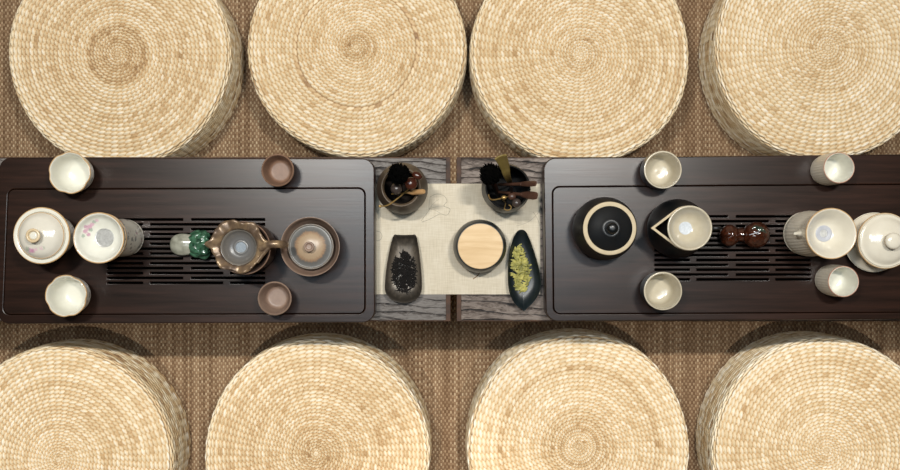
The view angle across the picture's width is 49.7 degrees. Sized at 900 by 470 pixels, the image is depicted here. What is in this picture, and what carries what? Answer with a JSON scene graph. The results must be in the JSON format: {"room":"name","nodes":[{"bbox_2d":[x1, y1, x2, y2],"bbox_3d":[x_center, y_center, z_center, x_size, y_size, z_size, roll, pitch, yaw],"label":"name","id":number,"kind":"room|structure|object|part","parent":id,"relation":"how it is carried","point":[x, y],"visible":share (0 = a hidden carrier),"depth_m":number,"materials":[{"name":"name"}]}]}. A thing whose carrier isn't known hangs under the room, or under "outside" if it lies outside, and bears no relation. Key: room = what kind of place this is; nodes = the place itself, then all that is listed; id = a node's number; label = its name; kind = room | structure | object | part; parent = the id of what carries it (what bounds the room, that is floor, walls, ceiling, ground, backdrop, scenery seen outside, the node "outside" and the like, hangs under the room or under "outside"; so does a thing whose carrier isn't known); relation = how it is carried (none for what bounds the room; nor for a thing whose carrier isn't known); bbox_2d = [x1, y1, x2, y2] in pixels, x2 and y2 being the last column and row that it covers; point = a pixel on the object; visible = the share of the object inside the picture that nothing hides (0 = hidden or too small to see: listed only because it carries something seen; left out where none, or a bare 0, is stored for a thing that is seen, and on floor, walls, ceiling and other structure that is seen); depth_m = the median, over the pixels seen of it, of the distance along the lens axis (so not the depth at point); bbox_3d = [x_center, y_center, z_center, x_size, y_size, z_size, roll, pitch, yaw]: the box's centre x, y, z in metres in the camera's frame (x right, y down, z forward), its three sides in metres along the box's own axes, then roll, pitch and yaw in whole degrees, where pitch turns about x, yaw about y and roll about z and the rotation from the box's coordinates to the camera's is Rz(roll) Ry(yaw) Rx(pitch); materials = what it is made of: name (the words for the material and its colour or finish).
{"room":"tea room","nodes":[
{"label":"tea room","id":0,"kind":"room"},
{"bbox_2d":[65,218,74,252],"bbox_3d":[-0.624,0.001,1.522,0.085,0.075,0.085,0,90,0],"label":"bowl","id":1,"kind":"object","parent":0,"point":[69,229],"depth_m":1.49,"materials":[{"name":"ceramic"}]},
{"bbox_2d":[0,0,899,469],"bbox_3d":[0.000,0.000,1.915,4.800,0.030,4.200,0,90,0],"label":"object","id":2,"kind":"structure","parent":0,"point":[447,361],"depth_m":1.90,"materials":[{"name":"carpet"}]},
{"bbox_2d":[0,339,190,469],"bbox_3d":[-0.711,0.408,1.832,0.415,0.133,0.414,8,90,0],"label":"pouf","id":3,"kind":"object","parent":2,"relation":"on","point":[72,404],"visible":1,"depth_m":1.77,"materials":[{"name":"beige wicker"}]},
{"bbox_2d":[9,0,244,156],"bbox_3d":[-0.604,-0.330,1.831,0.412,0.133,0.412,-28,90,0],"label":"pouf","id":4,"kind":"object","parent":2,"relation":"on","point":[95,78],"visible":0.88,"depth_m":1.77,"materials":[{"name":"beige wicker"}]},
{"bbox_2d":[0,157,450,320],"bbox_3d":[-0.509,0.007,1.750,1.021,0.300,0.271,0,90,0],"label":"table","id":5,"kind":"object","parent":2,"relation":"on","point":[436,170],"visible":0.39,"depth_m":1.60,"materials":[{"name":"grey wood"}]},
{"bbox_2d":[0,158,376,323],"bbox_3d":[-0.423,0.009,1.580,0.605,0.040,0.267,0,90,0],"label":"tray","id":6,"kind":"object","parent":5,"relation":"on","point":[167,198],"visible":0.69,"depth_m":1.56,"materials":[{"name":"brown wood"}]},
{"bbox_2d":[13,207,74,263],"bbox_3d":[-0.624,0.001,1.506,0.087,0.108,0.087,0,90,0],"label":"gaiwan","id":7,"kind":"object","parent":6,"relation":"on","point":[41,235],"visible":1,"depth_m":1.48,"materials":[{"name":"ceramic"}]},
{"bbox_3d":[-0.624,0.001,1.460,0.022,0.016,0.022,0,90,0],"label":"knob","id":8,"kind":"part","parent":7,"relation":"part of","materials":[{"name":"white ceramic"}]},
{"bbox_3d":[-0.624,0.001,1.478,0.074,0.023,0.074,0,90,0],"label":"lid","id":9,"kind":"part","parent":7,"relation":"part of","materials":[{"name":"ceramic"}]},
{"bbox_2d":[45,275,90,316],"bbox_3d":[-0.596,0.095,1.534,0.066,0.051,0.065,31,90,0],"label":"teacup","id":10,"kind":"object","parent":6,"relation":"on","point":[66,295],"visible":1,"depth_m":1.53,"materials":[{"name":"ceramic"}]},
{"bbox_2d":[49,152,93,193],"bbox_3d":[-0.591,-0.096,1.534,0.065,0.051,0.066,-36,90,0],"label":"teacup","id":11,"kind":"object","parent":6,"relation":"on","point":[69,172],"visible":1,"depth_m":1.54,"materials":[{"name":"ceramic"}]},
{"bbox_2d":[107,214,143,261],"bbox_3d":[-0.520,0.004,1.505,0.074,0.110,0.074,0,90,0],"label":"pitcher","id":12,"kind":"object","parent":6,"relation":"on","point":[134,236],"visible":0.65,"depth_m":1.52,"materials":[{"name":"ceramic"}]},
{"bbox_2d":[73,212,124,262],"bbox_3d":[-0.520,0.004,1.453,0.076,0.028,0.076,0,90,0],"label":"strainer","id":13,"kind":"object","parent":12,"relation":"on","point":[91,234],"visible":1,"depth_m":1.45,"materials":[{"name":"ceramic"}]},
{"bbox_2d":[170,230,210,258],"bbox_3d":[-0.413,0.015,1.545,0.065,0.030,0.048,0,90,0],"label":"figurine","id":14,"kind":"object","parent":6,"relation":"on","point":[192,244],"visible":0.98,"depth_m":1.54,"materials":[{"name":"green ceramic"}]},
{"bbox_3d":[-0.423,0.015,1.547,0.044,0.025,0.035,0,90,0],"label":"stem","id":15,"kind":"part","parent":14,"relation":"part of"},
{"bbox_2d":[230,221,276,274],"bbox_3d":[-0.310,0.020,1.510,0.080,0.099,0.080,0,90,0],"label":"pitcher","id":16,"kind":"object","parent":6,"relation":"on","point":[269,256],"visible":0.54,"depth_m":1.50,"materials":[{"name":"brown ceramic"}]},
{"bbox_2d":[204,220,288,273],"bbox_3d":[-0.308,0.009,1.458,0.105,0.032,0.084,-33,90,0],"label":"strainer","id":17,"kind":"object","parent":16,"relation":"on","point":[237,246],"visible":1,"depth_m":1.45,"materials":[{"name":"brown"}]},
{"bbox_2d":[220,230,256,265],"bbox_3d":[-0.316,0.019,1.465,0.058,0.018,0.058,0,90,0],"label":"bowl","id":18,"kind":"object","parent":17,"relation":"on","point":[237,247],"depth_m":1.47,"materials":[{"name":"grey ceramic"}]},
{"bbox_3d":[-0.265,0.015,1.454,0.043,0.025,0.015,-8,90,0],"label":"handle","id":19,"kind":"part","parent":17,"relation":"part of","materials":[{"name":"brown metal"}]},
{"bbox_2d":[258,281,291,314],"bbox_3d":[-0.274,0.099,1.537,0.053,0.045,0.053,0,90,0],"label":"teacup","id":20,"kind":"object","parent":6,"relation":"on","point":[274,298],"visible":1,"depth_m":1.54,"materials":[{"name":"brown ceramic"}]},
{"bbox_2d":[261,154,293,186],"bbox_3d":[-0.269,-0.101,1.537,0.051,0.045,0.051,0,90,0],"label":"teacup","id":21,"kind":"object","parent":6,"relation":"on","point":[277,170],"visible":1,"depth_m":1.54,"materials":[{"name":"brown ceramic"}]},
{"bbox_2d":[280,217,339,275],"bbox_3d":[-0.216,0.018,1.525,0.092,0.069,0.092,36,90,0],"label":"teapot","id":22,"kind":"object","parent":6,"relation":"on","point":[313,249],"visible":1,"depth_m":1.51,"materials":[{"name":"brown ceramic"}]},
{"bbox_3d":[-0.216,0.018,1.497,0.016,0.013,0.016,0,90,0],"label":"knob","id":23,"kind":"part","parent":22,"relation":"part of","materials":[{"name":"brown ceramic"}]},
{"bbox_3d":[-0.216,0.018,1.512,0.071,0.018,0.071,0,90,0],"label":"lid","id":24,"kind":"part","parent":22,"relation":"part of","materials":[{"name":"brown ceramic"}]},
{"bbox_2d":[376,184,539,293],"bbox_3d":[0.013,0.007,1.599,0.272,0.001,0.182,0,90,0],"label":"table runner","id":25,"kind":"object","parent":5,"relation":"on","point":[446,208],"visible":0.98,"depth_m":1.60,"materials":[{"name":"fabric"}]},
{"bbox_2d":[376,163,427,213],"bbox_3d":[-0.076,-0.075,1.556,0.082,0.087,0.082,0,90,0],"label":"pot","id":26,"kind":"object","parent":25,"relation":"on","point":[407,203],"visible":0.7,"depth_m":1.53,"materials":[{"name":"brown ceramic"}]},
{"bbox_2d":[379,189,408,207],"bbox_3d":[-0.082,-0.059,1.514,0.065,0.032,0.008,-33,90,0],"label":"pick","id":27,"kind":"object","parent":26,"relation":"in","point":[380,206],"visible":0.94,"depth_m":1.51,"materials":[{"name":"brown wood"}]},
{"bbox_2d":[391,184,401,197],"bbox_3d":[-0.082,-0.070,1.530,0.018,0.102,0.019,0,90,0],"label":"stick","id":28,"kind":"object","parent":26,"relation":"in","point":[395,189],"visible":0.97,"depth_m":1.48,"materials":[{"name":"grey wood"}]},
{"bbox_2d":[387,162,409,194],"bbox_3d":[-0.080,-0.090,1.517,0.034,0.135,0.040,41,90,0],"label":"brush","id":29,"kind":"object","parent":26,"relation":"in","point":[398,174],"visible":0.98,"depth_m":1.46,"materials":[{"name":"black"}]},
{"bbox_2d":[391,189,424,194],"bbox_3d":[-0.066,-0.066,1.516,0.055,0.052,0.009,0,90,0],"label":"pick","id":30,"kind":"object","parent":26,"relation":"in","point":[416,191],"visible":0.86,"depth_m":1.50,"materials":[{"name":"brown wood"}]},
{"bbox_2d":[404,177,416,189],"bbox_3d":[-0.060,-0.079,1.530,0.020,0.104,0.020,18,90,0],"label":"ladle","id":31,"kind":"object","parent":26,"relation":"in","point":[411,183],"visible":0.93,"depth_m":1.48,"materials":[{"name":"brown wood"}]},
{"bbox_2d":[412,171,421,179],"bbox_3d":[-0.056,-0.091,1.529,0.026,0.107,0.013,0,90,0],"label":"spoon","id":32,"kind":"object","parent":26,"relation":"in","point":[415,174],"visible":0.82,"depth_m":1.48,"materials":[{"name":"brown wood"}]},
{"bbox_2d":[385,234,421,302],"bbox_3d":[-0.076,0.055,1.589,0.061,0.019,0.112,0,90,0],"label":"scoop","id":33,"kind":"object","parent":25,"relation":"on","point":[409,243],"visible":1,"depth_m":1.59,"materials":[{"name":"ceramic"}]},
{"bbox_2d":[390,250,417,294],"bbox_3d":[-0.075,0.061,1.590,0.049,0.008,0.076,0,90,0],"label":"tea leaves","id":34,"kind":"object","parent":33,"relation":"in","point":[395,269],"visible":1,"depth_m":1.59,"materials":[{"name":"black plant"}]},
{"bbox_2d":[453,219,506,272],"bbox_3d":[0.048,0.018,1.569,0.086,0.061,0.086,0,90,0],"label":"caddy","id":35,"kind":"object","parent":25,"relation":"on","point":[479,245],"visible":1,"depth_m":1.54,"materials":[{"name":"beige wood"}]},
{"bbox_3d":[0.048,0.018,1.543,0.072,0.008,0.072,0,90,0],"label":"lid","id":36,"kind":"part","parent":35,"relation":"part of","materials":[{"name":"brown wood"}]},
{"bbox_2d":[481,164,530,212],"bbox_3d":[0.090,-0.074,1.556,0.078,0.086,0.078,0,90,0],"label":"pot","id":37,"kind":"object","parent":25,"relation":"on","point":[517,174],"visible":0.64,"depth_m":1.58,"materials":[{"name":"black ceramic"}]},
{"bbox_2d":[479,162,500,197],"bbox_3d":[0.062,-0.083,1.519,0.033,0.134,0.054,-11,90,0],"label":"brush","id":38,"kind":"object","parent":37,"relation":"in","point":[490,174],"visible":1,"depth_m":1.46,"materials":[{"name":"black"}]},
{"bbox_3d":[0.071,-0.075,1.535,0.010,0.102,0.037,-31,90,0],"label":"handle","id":39,"kind":"part","parent":38,"relation":"part of","materials":[{"name":"brown wood"}]},
{"bbox_2d":[488,194,507,200],"bbox_3d":[0.082,-0.059,1.513,0.048,0.042,0.010,-4,90,0],"label":"pick","id":40,"kind":"object","parent":37,"relation":"in","point":[502,197],"visible":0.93,"depth_m":1.51,"materials":[{"name":"gold metal"}]},
{"bbox_2d":[495,154,512,182],"bbox_3d":[0.084,-0.098,1.502,0.019,0.161,0.045,-30,90,0],"label":"scoop","id":41,"kind":"object","parent":37,"relation":"in","point":[502,161],"visible":0.9,"depth_m":1.45,"materials":[{"name":"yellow wood"}]},
{"bbox_2d":[508,186,515,199],"bbox_3d":[0.096,-0.067,1.543,0.013,0.086,0.025,0,90,0],"label":"stick","id":42,"kind":"object","parent":37,"relation":"in","point":[511,196],"visible":0.99,"depth_m":1.50,"materials":[{"name":"brown wood"}]},
{"bbox_3d":[0.096,-0.060,1.505,0.012,0.010,0.011,0,90,0],"label":"knob","id":43,"kind":"part","parent":42,"relation":"part of","materials":[{"name":"brown wood"}]},
{"bbox_2d":[507,190,520,207],"bbox_3d":[0.101,-0.058,1.539,0.014,0.093,0.032,-12,90,0],"label":"ladle","id":44,"kind":"object","parent":37,"relation":"in","point":[516,202],"visible":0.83,"depth_m":1.50,"materials":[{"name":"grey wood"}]},
{"bbox_2d":[497,181,536,186],"bbox_3d":[0.104,-0.079,1.515,0.056,0.081,0.009,0,90,0],"label":"paddle","id":45,"kind":"object","parent":37,"relation":"in","point":[525,183],"visible":1,"depth_m":1.50,"materials":[{"name":"brown wood"}]},
{"bbox_3d":[0.094,-0.080,1.529,0.037,0.052,0.006,0,90,0],"label":"handle","id":46,"kind":"part","parent":45,"relation":"part of","materials":[{"name":"brown wood"}]},
{"bbox_3d":[0.120,-0.079,1.492,0.024,0.035,0.009,0,90,0],"label":"blade","id":47,"kind":"part","parent":45,"relation":"part of","materials":[{"name":"brown wood"}]},
{"bbox_2d":[498,191,537,199],"bbox_3d":[0.105,-0.064,1.520,0.059,0.072,0.012,9,90,0],"label":"paddle","id":48,"kind":"object","parent":37,"relation":"in","point":[528,194],"visible":0.91,"depth_m":1.50,"materials":[{"name":"brown wood"}]},
{"bbox_3d":[0.095,-0.066,1.532,0.039,0.046,0.006,10,90,0],"label":"handle","id":49,"kind":"part","parent":48,"relation":"part of","materials":[{"name":"brown wood"}]},
{"bbox_3d":[0.122,-0.061,1.499,0.026,0.031,0.013,0,90,0],"label":"blade","id":50,"kind":"part","parent":48,"relation":"part of","materials":[{"name":"brown wood"}]},
{"bbox_2d":[508,230,540,310],"bbox_3d":[0.121,0.058,1.589,0.055,0.019,0.133,0,90,0],"label":"dish","id":51,"kind":"object","parent":25,"relation":"on","point":[523,300],"visible":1,"depth_m":1.59,"materials":[{"name":"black ceramic"}]},
{"bbox_2d":[510,244,531,293],"bbox_3d":[0.116,0.055,1.589,0.038,0.012,0.082,0,90,0],"label":"tea leaves","id":52,"kind":"object","parent":51,"relation":"in","point":[520,263],"visible":1,"depth_m":1.59,"materials":[{"name":"plant"}]},
{"bbox_2d":[205,333,431,469],"bbox_3d":[-0.242,0.398,1.831,0.415,0.133,0.415,21,90,0],"label":"pouf","id":53,"kind":"object","parent":2,"relation":"on","point":[313,401],"visible":1,"depth_m":1.77,"materials":[{"name":"beige wicker"}]},
{"bbox_2d":[248,0,466,156],"bbox_3d":[-0.170,-0.342,1.832,0.406,0.133,0.404,6,90,0],"label":"pouf","id":54,"kind":"object","parent":2,"relation":"on","point":[342,78],"visible":0.93,"depth_m":1.77,"materials":[{"name":"beige wicker"}]},
{"bbox_2d":[465,328,688,469],"bbox_3d":[0.233,0.385,1.831,0.412,0.133,0.411,-27,90,0],"label":"pouf","id":55,"kind":"object","parent":2,"relation":"on","point":[566,398],"visible":1,"depth_m":1.77,"materials":[{"name":"beige wicker"}]},
{"bbox_2d":[468,0,688,156],"bbox_3d":[0.239,-0.330,1.832,0.411,0.133,0.407,37,90,0],"label":"pouf","id":56,"kind":"object","parent":2,"relation":"on","point":[549,78],"visible":0.94,"depth_m":1.77,"materials":[{"name":"beige wicker"}]},
{"bbox_2d":[456,157,899,320],"bbox_3d":[0.515,0.007,1.750,1.009,0.300,0.271,0,90,0],"label":"table","id":57,"kind":"object","parent":2,"relation":"on","point":[469,307],"visible":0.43,"depth_m":1.60,"materials":[{"name":"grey wood"}]},
{"bbox_2d":[541,154,899,320],"bbox_3d":[0.453,0.004,1.580,0.606,0.040,0.268,0,90,0],"label":"tray","id":58,"kind":"object","parent":57,"relation":"on","point":[739,281],"visible":0.71,"depth_m":1.56,"materials":[{"name":"brown wood"}]},
{"bbox_2d":[572,197,636,259],"bbox_3d":[0.242,-0.010,1.501,0.099,0.117,0.099,0,90,0],"label":"lidded jar","id":59,"kind":"object","parent":58,"relation":"on","point":[603,228],"visible":1,"depth_m":1.47,"materials":[{"name":"black ceramic"}]},
{"bbox_3d":[0.242,-0.010,1.468,0.070,0.019,0.070,0,90,0],"label":"lid","id":60,"kind":"part","parent":59,"relation":"part of","materials":[{"name":"black ceramic"}]},
{"bbox_3d":[0.242,-0.010,1.451,0.017,0.016,0.017,0,90,0],"label":"knob","id":61,"kind":"part","parent":59,"relation":"part of","materials":[{"name":"black ceramic"}]},
{"bbox_2d":[640,272,681,309],"bbox_3d":[0.330,0.087,1.531,0.059,0.057,0.059,0,90,0],"label":"teacup","id":62,"kind":"object","parent":58,"relation":"on","point":[659,290],"visible":1,"depth_m":1.53,"materials":[{"name":"beige ceramic"}]},
{"bbox_2d":[640,151,681,188],"bbox_3d":[0.329,-0.101,1.531,0.058,0.057,0.058,0,90,0],"label":"teacup","id":63,"kind":"object","parent":58,"relation":"on","point":[660,169],"visible":1,"depth_m":1.53,"materials":[{"name":"beige ceramic"}]},
{"bbox_2d":[647,199,721,257],"bbox_3d":[0.357,-0.010,1.509,0.092,0.101,0.092,-44,90,0],"label":"pitcher","id":64,"kind":"object","parent":58,"relation":"on","point":[657,232],"visible":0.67,"depth_m":1.50,"materials":[{"name":"black ceramic"}]},
{"bbox_2d":[667,206,711,249],"bbox_3d":[0.357,-0.010,1.462,0.067,0.032,0.067,43,90,0],"label":"strainer","id":65,"kind":"object","parent":64,"relation":"on","point":[688,227],"visible":1,"depth_m":1.46,"materials":[{"name":"beige ceramic"}]},
{"bbox_3d":[0.401,-0.010,1.492,0.025,0.064,0.007,0,90,0],"label":"handle","id":66,"kind":"part","parent":64,"relation":"part of","materials":[{"name":"black ceramic"}]},
{"bbox_2d":[720,222,769,247],"bbox_3d":[0.467,0.000,1.538,0.077,0.042,0.042,0,90,0],"label":"figurine","id":67,"kind":"object","parent":58,"relation":"on","point":[754,234],"visible":0.99,"depth_m":1.53,"materials":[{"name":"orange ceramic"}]},
{"bbox_2d":[783,211,817,255],"bbox_3d":[0.570,-0.002,1.512,0.073,0.095,0.073,-44,90,0],"label":"pitcher","id":68,"kind":"object","parent":58,"relation":"on","point":[795,227],"visible":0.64,"depth_m":1.51,"materials":[{"name":"beige ceramic"}]},
{"bbox_3d":[0.534,-0.002,1.483,0.028,0.028,0.017,0,90,0],"label":"spout","id":69,"kind":"part","parent":68,"relation":"part of","materials":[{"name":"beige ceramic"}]},
{"bbox_2d":[805,208,856,258],"bbox_3d":[0.570,-0.002,1.469,0.076,0.034,0.076,0,90,0],"label":"strainer","id":70,"kind":"object","parent":68,"relation":"on","point":[830,233],"visible":1,"depth_m":1.47,"materials":[{"name":"beige ceramic"}]},
{"bbox_2d":[810,152,854,184],"bbox_3d":[0.602,-0.104,1.531,0.050,0.057,0.050,0,90,0],"label":"teacup","id":71,"kind":"object","parent":58,"relation":"on","point":[838,167],"visible":1,"depth_m":1.53,"materials":[{"name":"beige ceramic"}]},
{"bbox_2d":[815,264,858,296],"bbox_3d":[0.609,0.072,1.532,0.050,0.056,0.050,0,90,0],"label":"teacup","id":72,"kind":"object","parent":58,"relation":"on","point":[831,280],"visible":1,"depth_m":1.53,"materials":[{"name":"beige ceramic"}]},
{"bbox_2d":[847,213,885,271],"bbox_3d":[0.675,0.012,1.553,0.095,0.013,0.095,0,90,0],"label":"saucer","id":73,"kind":"object","parent":58,"relation":"on","point":[853,255],"visible":0.16,"depth_m":1.55,"materials":[{"name":"beige ceramic"}]},
{"bbox_2d":[855,213,899,268],"bbox_3d":[0.672,0.009,1.512,0.086,0.088,0.086,17,90,0],"label":"teacup","id":74,"kind":"object","parent":73,"relation":"on","point":[877,242],"visible":1,"depth_m":1.49,"materials":[{"name":"beige ceramic"}]},
{"bbox_3d":[0.672,0.009,1.477,0.025,0.019,0.025,0,90,0],"label":"knob","id":75,"kind":"part","parent":74,"relation":"part of","materials":[{"name":"beige ceramic"}]},
{"bbox_2d":[696,331,899,469],"bbox_3d":[0.686,0.393,1.831,0.415,0.133,0.415,19,90,0],"label":"pouf","id":76,"kind":"object","parent":2,"relation":"on","point":[791,400],"visible":1,"depth_m":1.77,"materials":[{"name":"beige wicker"}]},
{"bbox_2d":[698,0,899,155],"bbox_3d":[0.688,-0.342,1.832,0.412,0.133,0.412,-23,90,0],"label":"pouf","id":77,"kind":"object","parent":2,"relation":"on","point":[780,77],"visible":0.92,"depth_m":1.77,"materials":[{"name":"beige wicker"}]}
]}

